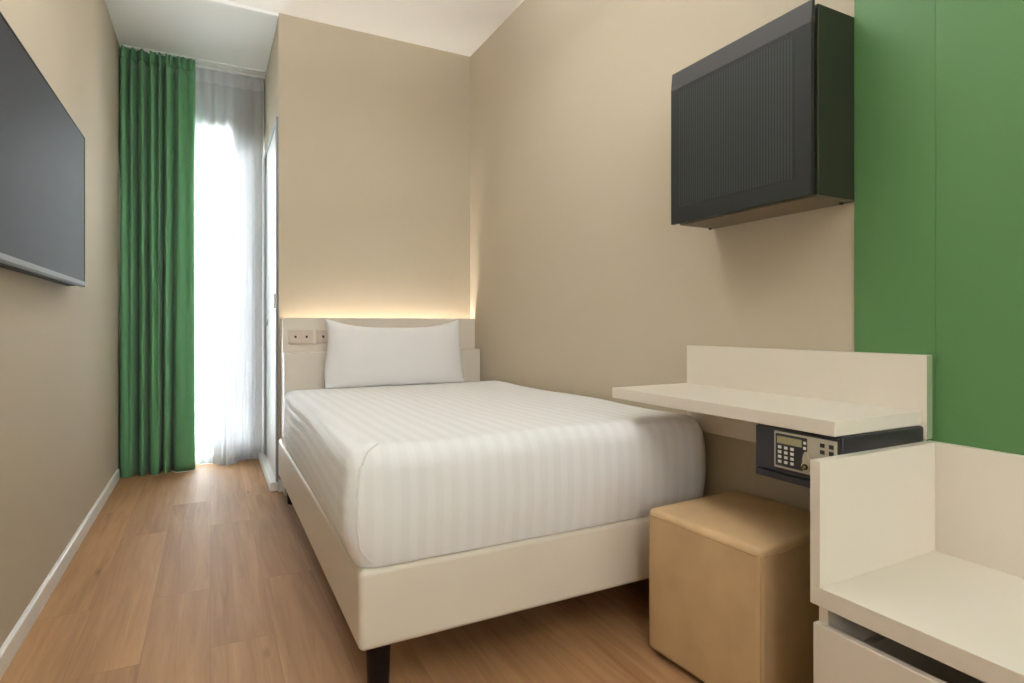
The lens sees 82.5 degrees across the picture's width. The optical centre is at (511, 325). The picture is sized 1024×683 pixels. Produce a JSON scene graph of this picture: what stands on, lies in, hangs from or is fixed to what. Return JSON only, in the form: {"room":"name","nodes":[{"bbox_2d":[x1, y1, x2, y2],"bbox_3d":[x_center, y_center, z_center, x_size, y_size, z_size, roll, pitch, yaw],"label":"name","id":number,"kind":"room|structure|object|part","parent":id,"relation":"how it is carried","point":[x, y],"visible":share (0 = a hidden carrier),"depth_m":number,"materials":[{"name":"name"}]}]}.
{"room":"hotel room","nodes":[
{"label":"hotel room","id":0,"kind":"room"},
{"bbox_2d":[0,0,119,647],"bbox_3d":[-1.292,-0.444,1.195,0.120,2.887,6.910,0,0,-27],"label":"wall","id":1,"kind":"structure","parent":0,"point":[59,343],"depth_m":2.36,"materials":[{"name":"beige paint"}]},
{"bbox_2d":[0,12,84,286],"bbox_3d":[-1.597,-0.486,1.982,0.059,0.648,1.178,0,0,-27],"label":"television","id":2,"kind":"object","parent":1,"relation":"attached to","point":[42,148],"visible":1,"depth_m":1.82,"materials":[{"name":"black"}]},
{"bbox_3d":[-1.577,-0.177,1.992,0.015,0.022,1.166,0,0,-27],"label":"trim","id":3,"kind":"part","parent":2,"relation":"part of","materials":[{"name":"silver metal"}]},
{"bbox_2d":[0,469,118,679],"bbox_3d":[-1.129,0.966,1.024,0.013,0.068,6.255,0,0,-27],"label":"baseboard","id":4,"kind":"structure","parent":1,"relation":"attached to","point":[8,650],"depth_m":2.14,"materials":[{"name":"white paint"}]},
{"bbox_2d":[105,0,523,81],"bbox_3d":[-0.280,-1.938,1.718,2.359,0.139,6.910,0,0,-27],"label":"ceiling","id":5,"kind":"structure","parent":0,"point":[221,31],"depth_m":3.62,"materials":[{"name":"white paint"}]},
{"bbox_2d":[120,44,265,79],"bbox_3d":[-2.235,-1.860,4.137,0.895,0.016,0.136,0,0,-27],"label":"rail","id":6,"kind":"object","parent":5,"relation":"attached to","point":[126,46],"visible":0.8,"depth_m":4.20,"materials":[{"name":"white metal"}]},
{"bbox_2d":[119,45,195,477],"bbox_3d":[-2.406,-0.429,3.967,0.449,2.854,0.144,0,0,-27],"label":"curtain","id":7,"kind":"object","parent":6,"relation":"hanging from","point":[157,434],"visible":1,"depth_m":3.96,"materials":[{"name":"green fabric"}]},
{"bbox_2d":[195,68,262,465],"bbox_3d":[-2.249,-0.425,4.149,0.887,2.846,0.176,0,0,-27],"label":"sheer curtain","id":8,"kind":"object","parent":6,"relation":"hanging from","point":[229,107],"visible":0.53,"depth_m":4.25,"materials":[{"name":"white fabric"}]},
{"bbox_2d":[0,458,703,682],"bbox_3d":[-0.280,1.060,1.718,2.359,0.120,6.910,0,0,-27],"label":"floor","id":9,"kind":"structure","parent":0,"point":[208,573],"depth_m":1.99,"materials":[{"name":"brown wood"}]},
{"bbox_2d":[279,438,648,682],"bbox_3d":[-0.310,0.822,2.717,1.255,0.357,2.045,0,0,-27],"label":"bed","id":10,"kind":"object","parent":9,"relation":"on","point":[382,607],"visible":0.39,"depth_m":1.71,"materials":[{"name":"beige leather"}]},
{"bbox_3d":[-1.231,0.928,3.281,0.069,0.143,0.069,0,0,-27],"label":"leg","id":11,"kind":"part","parent":10,"relation":"part of","materials":[{"name":"brown wood"}]},
{"bbox_2d":[284,382,465,401],"bbox_3d":[-0.313,0.502,2.724,1.210,0.279,2.014,0,0,-27],"label":"mattress","id":12,"kind":"object","parent":10,"relation":"on","point":[289,392],"visible":0.04,"depth_m":3.46,"materials":[{"name":"white fabric"}]},
{"bbox_2d":[324,318,464,388],"bbox_3d":[-0.703,0.158,3.564,0.864,0.404,0.167,0,0,-27],"label":"pillow","id":13,"kind":"object","parent":12,"relation":"on","point":[356,356],"visible":1,"depth_m":3.48,"materials":[{"name":"white fabric"}]},
{"bbox_2d":[283,381,705,567],"bbox_3d":[-0.249,0.480,2.557,1.294,0.325,1.736,0,0,-27],"label":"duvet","id":14,"kind":"object","parent":12,"relation":"on","point":[399,474],"visible":0.99,"depth_m":1.82,"materials":[{"name":"white fabric"}]},
{"bbox_3d":[-0.370,0.928,1.615,0.069,0.143,0.069,0,0,-27],"label":"leg","id":15,"kind":"part","parent":10,"relation":"part of","materials":[{"name":"brown wood"}]},
{"bbox_2d":[649,491,818,682],"bbox_3d":[0.688,0.775,1.720,0.405,0.450,0.405,0,0,-31],"label":"pouf","id":16,"kind":"object","parent":9,"relation":"on","point":[729,572],"visible":0.8,"depth_m":1.56,"materials":[{"name":"beige leather"}]},
{"bbox_2d":[810,440,1023,682],"bbox_3d":[1.134,0.644,0.813,0.461,0.711,1.244,0,0,-27],"label":"bench","id":17,"kind":"object","parent":9,"relation":"on","point":[917,549],"visible":1,"depth_m":1.29,"materials":[{"name":"beige laminate"}]},
{"bbox_3d":[0.853,0.423,1.355,0.461,0.268,0.023,0,0,-27],"label":"panel","id":18,"kind":"part","parent":17,"relation":"part of","materials":[{"name":"beige laminate"}]},
{"bbox_3d":[0.942,0.805,0.714,0.018,0.330,1.238,0,0,-27],"label":"drawer","id":19,"kind":"part","parent":17,"relation":"part of","materials":[{"name":"beige laminate"}]},
{"bbox_3d":[1.134,0.577,0.813,0.461,0.040,1.244,0,0,-27],"label":"seat","id":20,"kind":"part","parent":17,"relation":"part of","materials":[{"name":"beige laminate"}]},
{"bbox_3d":[1.129,0.812,0.812,0.399,0.225,1.177,0,0,-27],"label":"drawer","id":21,"kind":"part","parent":17,"relation":"part of","materials":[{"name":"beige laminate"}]},
{"bbox_3d":[1.329,0.423,0.914,0.020,0.268,1.198,0,0,-27],"label":"panel","id":22,"kind":"part","parent":17,"relation":"part of","materials":[{"name":"beige laminate"}]},
{"bbox_2d":[264,13,469,490],"bbox_3d":[-1.158,-0.444,4.402,1.254,2.887,1.335,0,0,-27],"label":"wall","id":23,"kind":"structure","parent":0,"point":[374,130],"depth_m":3.78,"materials":[{"name":"beige paint"}]},
{"bbox_2d":[263,82,263,155],"bbox_3d":[-2.355,-0.434,4.366,0.905,2.868,0.200,0,0,-27],"label":"wall window","id":24,"kind":"structure","parent":23,"relation":"in","point":[263,82],"depth_m":4.48,"materials":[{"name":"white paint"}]},
{"bbox_2d":[258,452,277,490],"bbox_3d":[-1.678,0.975,3.993,0.045,0.050,1.045,0,0,-27],"label":"baseboard","id":25,"kind":"structure","parent":23,"relation":"attached to","point":[268,473],"depth_m":3.80,"materials":[{"name":"white paint"}]},
{"bbox_2d":[263,116,277,481],"bbox_3d":[-1.658,-0.160,3.960,0.040,2.220,0.952,0,0,-27],"label":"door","id":26,"kind":"structure","parent":23,"relation":"in","point":[270,179],"depth_m":3.84,"materials":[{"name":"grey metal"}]},
{"bbox_3d":[-1.770,-0.077,4.213,0.006,2.045,0.152,0,0,-27],"label":"panel","id":27,"kind":"part","parent":26,"relation":"part of","materials":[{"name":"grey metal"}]},
{"bbox_2d":[279,479,282,491],"bbox_3d":[-0.849,0.965,3.804,1.254,0.070,0.012,0,0,-27],"label":"baseboard","id":28,"kind":"structure","parent":23,"relation":"attached to","point":[280,480],"depth_m":3.52,"materials":[{"name":"white paint"}]},
{"bbox_2d":[281,318,479,495],"bbox_3d":[-0.802,0.467,3.726,1.240,1.027,0.192,0,0,-27],"label":"headboard","id":29,"kind":"object","parent":23,"relation":"attached to","point":[302,365],"visible":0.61,"depth_m":3.52,"materials":[{"name":"beige laminate"}]},
{"bbox_2d":[289,330,312,343],"bbox_3d":[-1.262,0.069,3.491,0.138,0.083,0.012,0,0,-27],"label":"power outlet","id":30,"kind":"object","parent":29,"relation":"attached to","point":[295,336],"visible":1,"depth_m":3.49,"materials":[{"name":"beige plastic"}]},
{"bbox_2d":[317,330,327,343],"bbox_3d":[-1.121,0.069,3.564,0.138,0.083,0.012,0,0,-27],"label":"power outlet","id":31,"kind":"object","parent":29,"relation":"attached to","point":[322,335],"visible":0.41,"depth_m":3.54,"materials":[{"name":"beige plastic"}]},
{"bbox_3d":[-0.807,0.327,3.738,1.238,0.747,0.008,0,0,-27],"label":"panel","id":32,"kind":"part","parent":29,"relation":"part of","materials":[{"name":"beige laminate"}]},
{"bbox_2d":[470,0,853,511],"bbox_3d":[1.016,-0.444,1.693,0.120,2.887,5.675,0,0,-27],"label":"wall","id":33,"kind":"structure","parent":0,"point":[583,282],"depth_m":2.63,"materials":[{"name":"beige paint"}]},
{"bbox_2d":[671,0,853,229],"bbox_3d":[0.762,-0.611,1.840,0.196,0.529,0.534,0,0,-27],"label":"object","id":34,"kind":"object","parent":33,"relation":"attached to","point":[762,125],"visible":1,"depth_m":1.69,"materials":[{"name":"black metal"}]},
{"bbox_2d":[678,36,793,206],"bbox_3d":[0.672,-0.601,1.802,0.002,0.392,0.447,0,0,-27],"label":"grille","id":35,"kind":"object","parent":34,"relation":"attached to","point":[736,119],"depth_m":1.77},
{"bbox_3d":[0.681,-0.582,1.798,0.011,0.462,0.534,0,0,-27],"label":"panel","id":36,"kind":"part","parent":34,"relation":"part of","materials":[{"name":"black metal"}]},
{"bbox_3d":[0.778,-0.352,1.846,0.162,0.004,0.520,0,0,-27],"label":"plate","id":37,"kind":"part","parent":34,"relation":"part of","materials":[{"name":"brown"}]},
{"bbox_2d":[612,345,931,442],"bbox_3d":[0.703,0.229,1.752,0.365,0.310,0.832,0,0,-27],"label":"desk","id":38,"kind":"object","parent":33,"relation":"attached to","point":[728,391],"visible":0.95,"depth_m":1.66,"materials":[{"name":"beige laminate"}]},
{"bbox_2d":[756,423,922,487],"bbox_3d":[0.826,0.318,1.486,0.345,0.132,0.234,0,0,-27],"label":"safe","id":39,"kind":"object","parent":38,"relation":"attached to","point":[783,454],"visible":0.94,"depth_m":1.41,"materials":[{"name":"black paint"}]},
{"bbox_3d":[0.687,0.376,1.415,0.008,0.017,0.226,0,0,-27],"label":"rail","id":40,"kind":"part","parent":39,"relation":"part of","materials":[{"name":"black metal"}]},
{"bbox_3d":[0.687,0.310,1.415,0.008,0.108,0.226,0,0,-27],"label":"door","id":41,"kind":"part","parent":39,"relation":"part of","materials":[{"name":"black paint"}]},
{"bbox_3d":[0.695,0.307,1.387,0.004,0.090,0.164,0,0,-27],"label":"keypad plate","id":42,"kind":"part","parent":39,"relation":"part of","materials":[{"name":"silver metal"}]},
{"bbox_2d":[854,0,935,440],"bbox_3d":[1.016,-0.444,1.554,0.008,2.887,0.207,0,0,-27],"label":"wall panel","id":43,"kind":"object","parent":33,"relation":"attached to","point":[895,40],"visible":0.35,"depth_m":1.54,"materials":[{"name":"green paint"}]},
{"bbox_2d":[936,0,1023,454],"bbox_3d":[1.640,-0.444,0.347,0.008,2.887,2.510,0,0,-27],"label":"wall panel","id":44,"kind":"object","parent":33,"relation":"attached to","point":[980,43],"visible":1,"depth_m":1.38,"materials":[{"name":"green paint"}]}
]}

